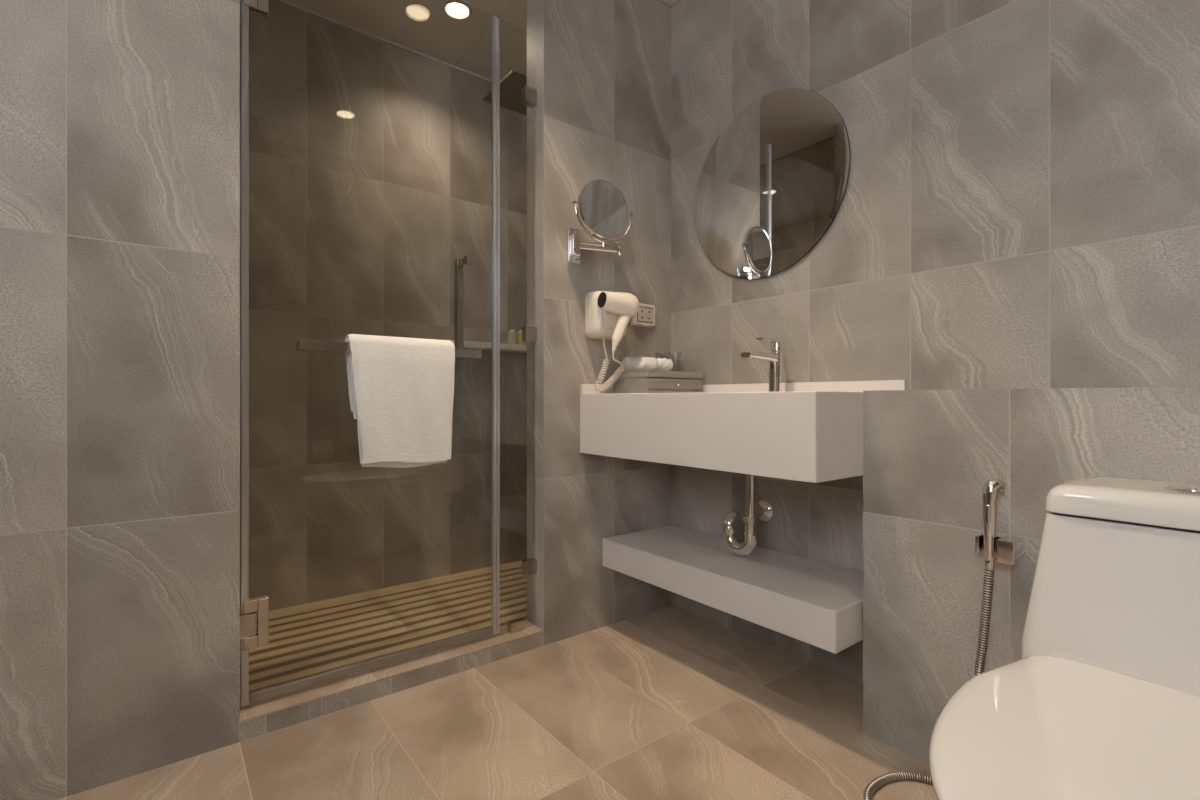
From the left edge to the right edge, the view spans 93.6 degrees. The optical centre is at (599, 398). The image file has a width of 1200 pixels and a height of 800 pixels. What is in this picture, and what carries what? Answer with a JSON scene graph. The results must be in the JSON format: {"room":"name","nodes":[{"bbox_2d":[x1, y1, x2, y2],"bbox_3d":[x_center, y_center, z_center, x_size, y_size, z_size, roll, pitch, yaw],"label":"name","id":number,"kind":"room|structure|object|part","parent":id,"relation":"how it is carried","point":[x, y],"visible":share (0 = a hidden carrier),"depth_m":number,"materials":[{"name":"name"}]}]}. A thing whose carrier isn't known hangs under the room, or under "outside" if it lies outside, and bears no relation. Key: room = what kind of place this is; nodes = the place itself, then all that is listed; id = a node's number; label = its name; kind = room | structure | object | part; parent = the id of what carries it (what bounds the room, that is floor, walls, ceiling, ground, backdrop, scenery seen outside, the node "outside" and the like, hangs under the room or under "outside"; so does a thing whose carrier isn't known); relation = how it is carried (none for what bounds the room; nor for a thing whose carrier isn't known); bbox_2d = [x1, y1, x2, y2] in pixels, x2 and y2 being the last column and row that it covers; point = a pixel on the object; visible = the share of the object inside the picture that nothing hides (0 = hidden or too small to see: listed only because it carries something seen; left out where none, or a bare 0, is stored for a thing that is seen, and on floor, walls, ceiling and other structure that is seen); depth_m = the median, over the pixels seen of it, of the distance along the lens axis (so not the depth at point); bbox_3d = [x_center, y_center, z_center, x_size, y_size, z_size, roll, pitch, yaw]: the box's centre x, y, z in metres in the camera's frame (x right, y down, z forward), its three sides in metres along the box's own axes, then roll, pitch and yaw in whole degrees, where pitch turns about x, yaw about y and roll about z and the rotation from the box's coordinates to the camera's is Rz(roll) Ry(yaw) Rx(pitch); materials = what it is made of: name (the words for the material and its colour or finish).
{"room":"hotel bathroom","nodes":[
{"label":"hotel bathroom","id":0,"kind":"room"},
{"bbox_2d":[0,0,239,799],"bbox_3d":[-1.499,-0.338,0.905,1.546,2.425,0.110,0,0,-38],"label":"wall","id":1,"kind":"structure","parent":0,"point":[120,119],"depth_m":1.20,"materials":[{"name":"tile"}]},
{"bbox_2d":[240,0,496,706],"bbox_3d":[-0.594,-0.235,1.576,0.699,1.980,0.148,0,0,-44],"label":"shower door","id":2,"kind":"structure","parent":1,"relation":"attached to","point":[250,639],"depth_m":1.42,"materials":[{"name":"clear glass"}]},
{"bbox_2d":[345,334,454,467],"bbox_3d":[-0.548,0.009,1.564,0.288,0.361,0.073,0,0,-38],"label":"bath towel","id":3,"kind":"object","parent":2,"relation":"hanging from","point":[401,389],"visible":0.99,"depth_m":1.53,"materials":[{"name":"white fabric"}]},
{"bbox_3d":[-0.449,-0.284,1.796,0.023,0.318,0.023,0,0,-38],"label":"pull handle","id":4,"kind":"part","parent":2,"relation":"part of","materials":[{"name":"metal"}]},
{"bbox_3d":[-0.429,-0.429,1.770,0.020,0.020,0.042,0,0,-38],"label":"handle post","id":5,"kind":"part","parent":2,"relation":"part of","materials":[{"name":"metal"}]},
{"bbox_2d":[240,632,543,741],"bbox_3d":[-0.554,0.822,1.641,0.849,0.106,0.110,0,0,-38],"label":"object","id":6,"kind":"structure","parent":1,"relation":"attached to","point":[278,720],"depth_m":1.53,"materials":[{"name":"stone"}]},
{"bbox_2d":[240,620,543,722],"bbox_3d":[-0.555,0.767,1.642,0.849,0.004,0.114,0,0,-38],"label":"shower threshold","id":7,"kind":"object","parent":1,"relation":"attached to","point":[272,704],"depth_m":1.56,"materials":[{"name":"stone"}]},
{"bbox_2d":[497,18,536,633],"bbox_3d":[-0.277,-0.230,1.857,0.146,1.990,0.028,0,0,-38],"label":"glass panel","id":8,"kind":"object","parent":7,"relation":"on","point":[529,95],"visible":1,"depth_m":1.81,"materials":[{"name":"glass"}]},
{"bbox_2d":[240,0,526,613],"bbox_3d":[-0.927,-0.338,2.497,1.565,2.425,0.100,0,0,-38],"label":"wall","id":9,"kind":"structure","parent":0,"point":[370,158],"depth_m":2.36,"materials":[{"name":"stone"}]},
{"bbox_2d":[278,0,491,81],"bbox_3d":[-0.894,-1.547,2.455,1.565,0.006,0.006,0,0,-38],"label":"trim","id":10,"kind":"structure","parent":9,"relation":"attached to","point":[283,1],"depth_m":2.41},
{"bbox_2d":[449,340,526,352],"bbox_3d":[-0.479,-0.246,2.707,0.600,0.030,0.120,0,0,-38],"label":"shower shelf","id":11,"kind":"object","parent":9,"relation":"attached to","point":[483,346],"visible":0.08,"depth_m":2.64,"materials":[{"name":"stone"}]},
{"bbox_2d":[508,329,515,343],"bbox_3d":[-0.424,-0.297,2.718,0.036,0.073,0.036,0,0,-38],"label":"toiletry bottle","id":12,"kind":"object","parent":11,"relation":"on","point":[512,334],"visible":0.88,"depth_m":2.70,"materials":[{"name":"plastic"}]},
{"bbox_2d":[518,331,524,344],"bbox_3d":[-0.383,-0.296,2.743,0.033,0.071,0.033,0,0,-38],"label":"toiletry bottle","id":13,"kind":"object","parent":11,"relation":"on","point":[520,342],"visible":0.59,"depth_m":2.73,"materials":[{"name":"yellow plastic"}]},
{"bbox_2d":[284,0,677,80],"bbox_3d":[-0.468,-1.580,0.833,3.085,0.060,3.290,0,0,-38],"label":"ceiling","id":14,"kind":"structure","parent":0,"point":[422,26],"depth_m":2.34,"materials":[{"name":"paint"}]},
{"bbox_2d":[443,0,471,19],"bbox_3d":[-0.568,-1.547,2.244,0.112,0.006,0.112,0,0,-38],"label":"recessed light","id":15,"kind":"object","parent":14,"relation":"in","point":[455,9],"visible":1,"depth_m":2.24,"materials":[{"name":"beige"}]},
{"bbox_2d":[59,606,937,799],"bbox_3d":[-0.189,0.845,0.474,2.885,0.060,2.180,0,0,-38],"label":"floor","id":16,"kind":"structure","parent":0,"point":[670,702],"depth_m":1.36,"materials":[{"name":"tile"}]},
{"bbox_2d":[929,476,1199,799],"bbox_3d":[0.673,0.474,0.679,0.784,0.682,0.384,0,0,-38],"label":"toilet","id":17,"kind":"object","parent":16,"relation":"on","point":[1101,700],"visible":1,"depth_m":0.78,"materials":[{"name":"white ceramic"}]},
{"bbox_3d":[0.578,0.405,0.605,0.544,0.024,0.384,0,0,-38],"label":"seat lid","id":18,"kind":"part","parent":17,"relation":"part of","materials":[{"name":"beige plastic"}]},
{"bbox_3d":[0.885,0.351,0.844,0.237,0.328,0.374,0,0,-38],"label":"tank","id":19,"kind":"part","parent":17,"relation":"part of","materials":[{"name":"white ceramic"}]},
{"bbox_3d":[0.900,0.161,0.856,0.208,0.046,0.321,0,0,-38],"label":"tank lid","id":20,"kind":"part","parent":17,"relation":"part of","materials":[{"name":"white ceramic"}]},
{"bbox_2d":[483,70,526,115],"bbox_3d":[-0.164,-1.252,2.318,0.580,0.137,0.240,0,0,-38],"label":"shower head","id":21,"kind":"object","parent":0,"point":[511,86],"visible":0.37,"depth_m":2.19},
{"bbox_2d":[527,0,670,645],"bbox_3d":[0.014,-0.338,2.083,0.590,2.425,0.110,0,0,-38],"label":"wall pier","id":22,"kind":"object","parent":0,"point":[599,71],"visible":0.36,"depth_m":1.96,"materials":[{"name":"tile"}]},
{"bbox_2d":[567,179,633,263],"bbox_3d":[-0.014,-0.595,1.910,0.237,0.265,0.123,0,0,-33],"label":"magnifying mirror","id":23,"kind":"object","parent":22,"relation":"attached to","point":[601,209],"visible":1,"depth_m":1.87,"materials":[{"name":"silver metal"}]},
{"bbox_3d":[-0.078,-0.628,1.813,0.024,0.018,0.018,0,0,-32],"label":"pivot knob","id":24,"kind":"part","parent":23,"relation":"part of","materials":[{"name":"silver metal"}]},
{"bbox_3d":[0.001,-0.520,1.931,0.144,0.026,0.010,0,0,-19],"label":"arm","id":25,"kind":"part","parent":23,"relation":"part of","materials":[{"name":"silver metal"}]},
{"bbox_3d":[0.012,-0.628,1.870,0.197,0.197,0.026,0,0,-32],"label":"mirror frame","id":26,"kind":"part","parent":23,"relation":"part of","materials":[{"name":"silver metal"}]},
{"bbox_2d":[581,181,627,236],"bbox_3d":[0.016,-0.629,1.863,0.183,0.183,0.007,0,0,-32],"label":"mirror glass","id":27,"kind":"object","parent":23,"relation":"attached to","point":[604,208],"depth_m":1.86,"materials":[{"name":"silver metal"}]},
{"bbox_3d":[0.040,-0.520,1.912,0.010,0.026,0.102,0,0,34],"label":"arm","id":28,"kind":"part","parent":23,"relation":"part of","materials":[{"name":"silver metal"}]},
{"bbox_2d":[585,291,626,339],"bbox_3d":[0.029,-0.292,1.968,0.142,0.164,0.090,0,0,-38],"label":"holder","id":29,"kind":"object","parent":22,"relation":"attached to","point":[599,323],"visible":0.67,"depth_m":1.93,"materials":[{"name":"beige plastic"}]},
{"bbox_3d":[0.037,-0.285,1.925,0.082,0.090,0.010,0,0,-38],"label":"panel","id":30,"kind":"part","parent":29,"relation":"part of","materials":[{"name":"beige plastic"}]},
{"bbox_2d":[594,291,638,391],"bbox_3d":[0.058,-0.194,1.925,0.144,0.338,0.101,0,0,-25],"label":"hair dryer","id":31,"kind":"object","parent":29,"relation":"in","point":[624,305],"visible":1,"depth_m":1.89,"materials":[{"name":"beige plastic"}]},
{"bbox_3d":[0.005,-0.085,1.942,0.056,0.114,0.024,0,0,-20],"label":"spiral cord","id":32,"kind":"part","parent":31,"relation":"part of","materials":[{"name":"beige plastic"}]},
{"bbox_2d":[597,292,606,307],"bbox_3d":[0.007,-0.330,1.879,0.009,0.053,0.053,0,0,-32],"label":"grille","id":33,"kind":"object","parent":31,"relation":"attached to","point":[602,299],"depth_m":1.87,"materials":[{"name":"black plastic"}]},
{"bbox_3d":[0.018,-0.176,1.948,0.018,0.074,0.007,0,0,4],"label":"cord","id":34,"kind":"part","parent":31,"relation":"part of","materials":[{"name":"beige plastic"}]},
{"bbox_3d":[0.042,-0.069,1.934,0.085,0.088,0.027,0,0,-7],"label":"spiral cord","id":35,"kind":"part","parent":31,"relation":"part of","materials":[{"name":"beige plastic"}]},
{"bbox_3d":[0.060,-0.134,1.907,0.009,0.052,0.074,0,0,30],"label":"cord","id":36,"kind":"part","parent":31,"relation":"part of","materials":[{"name":"beige plastic"}]},
{"bbox_3d":[0.073,-0.248,1.911,0.087,0.123,0.045,0,0,-38],"label":"handle","id":37,"kind":"part","parent":31,"relation":"part of","materials":[{"name":"beige plastic"}]},
{"bbox_2d":[631,303,654,326],"bbox_3d":[0.166,-0.313,2.112,0.106,0.084,0.030,0,0,-38],"label":"socket","id":38,"kind":"object","parent":22,"relation":"attached to","point":[645,316],"visible":0.93,"depth_m":2.10,"materials":[{"name":"grey plastic"}]},
{"bbox_2d":[671,0,1199,682],"bbox_3d":[0.710,-0.338,1.750,0.100,2.425,3.290,0,0,-38],"label":"wall","id":39,"kind":"structure","parent":0,"point":[1019,208],"depth_m":1.45,"materials":[{"name":"tile"}]},
{"bbox_2d":[602,525,862,653],"bbox_3d":[0.415,0.546,1.766,0.346,0.100,0.883,0,0,-38],"label":"shelf","id":40,"kind":"object","parent":39,"relation":"attached to","point":[815,603],"visible":0.76,"depth_m":1.60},
{"bbox_2d":[580,380,906,482],"bbox_3d":[0.379,0.068,1.732,0.445,0.237,0.892,0,0,-38],"label":"basin","id":41,"kind":"object","parent":39,"relation":"attached to","point":[812,432],"visible":0.75,"depth_m":1.44,"materials":[{"name":"white ceramic"}]},
{"bbox_2d":[613,370,702,393],"bbox_3d":[0.213,-0.056,2.014,0.272,0.077,0.196,0,0,-38],"label":"box","id":42,"kind":"object","parent":41,"relation":"on","point":[647,381],"visible":0.88,"depth_m":1.93,"materials":[{"name":"grey wood"}]},
{"bbox_2d":[621,357,657,371],"bbox_3d":[0.144,-0.123,2.023,0.127,0.056,0.058,0,0,-19],"label":"rolled towel","id":43,"kind":"object","parent":42,"relation":"on","point":[629,363],"visible":0.94,"depth_m":2.00,"materials":[{"name":"white fabric"}]},
{"bbox_2d":[656,358,672,370],"bbox_3d":[0.229,-0.122,2.056,0.073,0.055,0.055,0,0,-29],"label":"rolled towel","id":44,"kind":"object","parent":42,"relation":"on","point":[664,364],"visible":0.73,"depth_m":2.04,"materials":[{"name":"white fabric"}]},
{"bbox_3d":[0.262,-0.051,1.951,0.266,0.038,0.009,0,0,-38],"label":"drawer","id":45,"kind":"part","parent":42,"relation":"part of","materials":[{"name":"grey wood"}]},
{"bbox_2d":[721,474,772,554],"bbox_3d":[0.488,0.334,1.787,0.204,0.295,0.144,0,0,-38],"label":"trap","id":46,"kind":"object","parent":41,"relation":"attached to","point":[754,511],"visible":0.98,"depth_m":1.70,"materials":[{"name":"silver metal"}]},
{"bbox_2d":[741,338,785,391],"bbox_3d":[0.498,-0.100,1.706,0.181,0.166,0.052,0,0,-38],"label":"faucet","id":47,"kind":"object","parent":41,"relation":"on","point":[776,358],"visible":0.91,"depth_m":1.72,"materials":[{"name":"silver metal"}]},
{"bbox_3d":[0.486,-0.127,1.696,0.150,0.026,0.036,0,0,-38],"label":"spout","id":48,"kind":"part","parent":47,"relation":"part of","materials":[{"name":"silver metal"}]},
{"bbox_3d":[0.521,-0.176,1.724,0.105,0.014,0.036,0,0,-38],"label":"lever","id":49,"kind":"part","parent":47,"relation":"part of","materials":[{"name":"silver metal"}]},
{"bbox_2d":[695,88,850,278],"bbox_3d":[0.542,-0.704,1.874,0.009,0.603,0.603,0,0,-38],"label":"round wall mirror","id":50,"kind":"object","parent":39,"relation":"attached to","point":[773,182],"visible":1,"depth_m":1.84,"materials":[{"name":"grey mirror"}]},
{"bbox_2d":[863,387,1199,764],"bbox_3d":[1.130,0.398,0.936,0.237,0.835,1.288,0,0,-38],"label":"wall","id":51,"kind":"structure","parent":0,"point":[929,456],"depth_m":1.21,"materials":[{"name":"tile"}]},
{"bbox_2d":[975,533,1024,564],"bbox_3d":[0.795,0.296,1.120,0.066,0.044,0.066,0,0,-38],"label":"holder","id":52,"kind":"object","parent":51,"relation":"attached to","point":[1010,549],"visible":0.92,"depth_m":1.09,"materials":[{"name":"silver metal"}]},
{"bbox_2d":[863,478,1005,799],"bbox_3d":[0.684,0.486,1.123,0.330,0.657,0.190,0,0,-6],"label":"bidet sprayer","id":53,"kind":"object","parent":52,"relation":"hanging from","point":[992,487],"visible":0.67,"depth_m":1.12,"materials":[{"name":"silver metal"}]},
{"bbox_3d":[-0.651,0.890,2.142,1.565,0.030,0.800,0,0,-38],"label":"floor","id":54,"kind":"structure","parent":0,"visible":0},
{"bbox_2d":[240,560,526,698],"bbox_3d":[-0.652,0.845,2.144,1.545,0.060,0.792,0,0,-38],"label":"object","id":55,"kind":"structure","parent":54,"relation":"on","point":[318,637],"depth_m":2.05,"materials":[{"name":"brown wood"}]}
]}

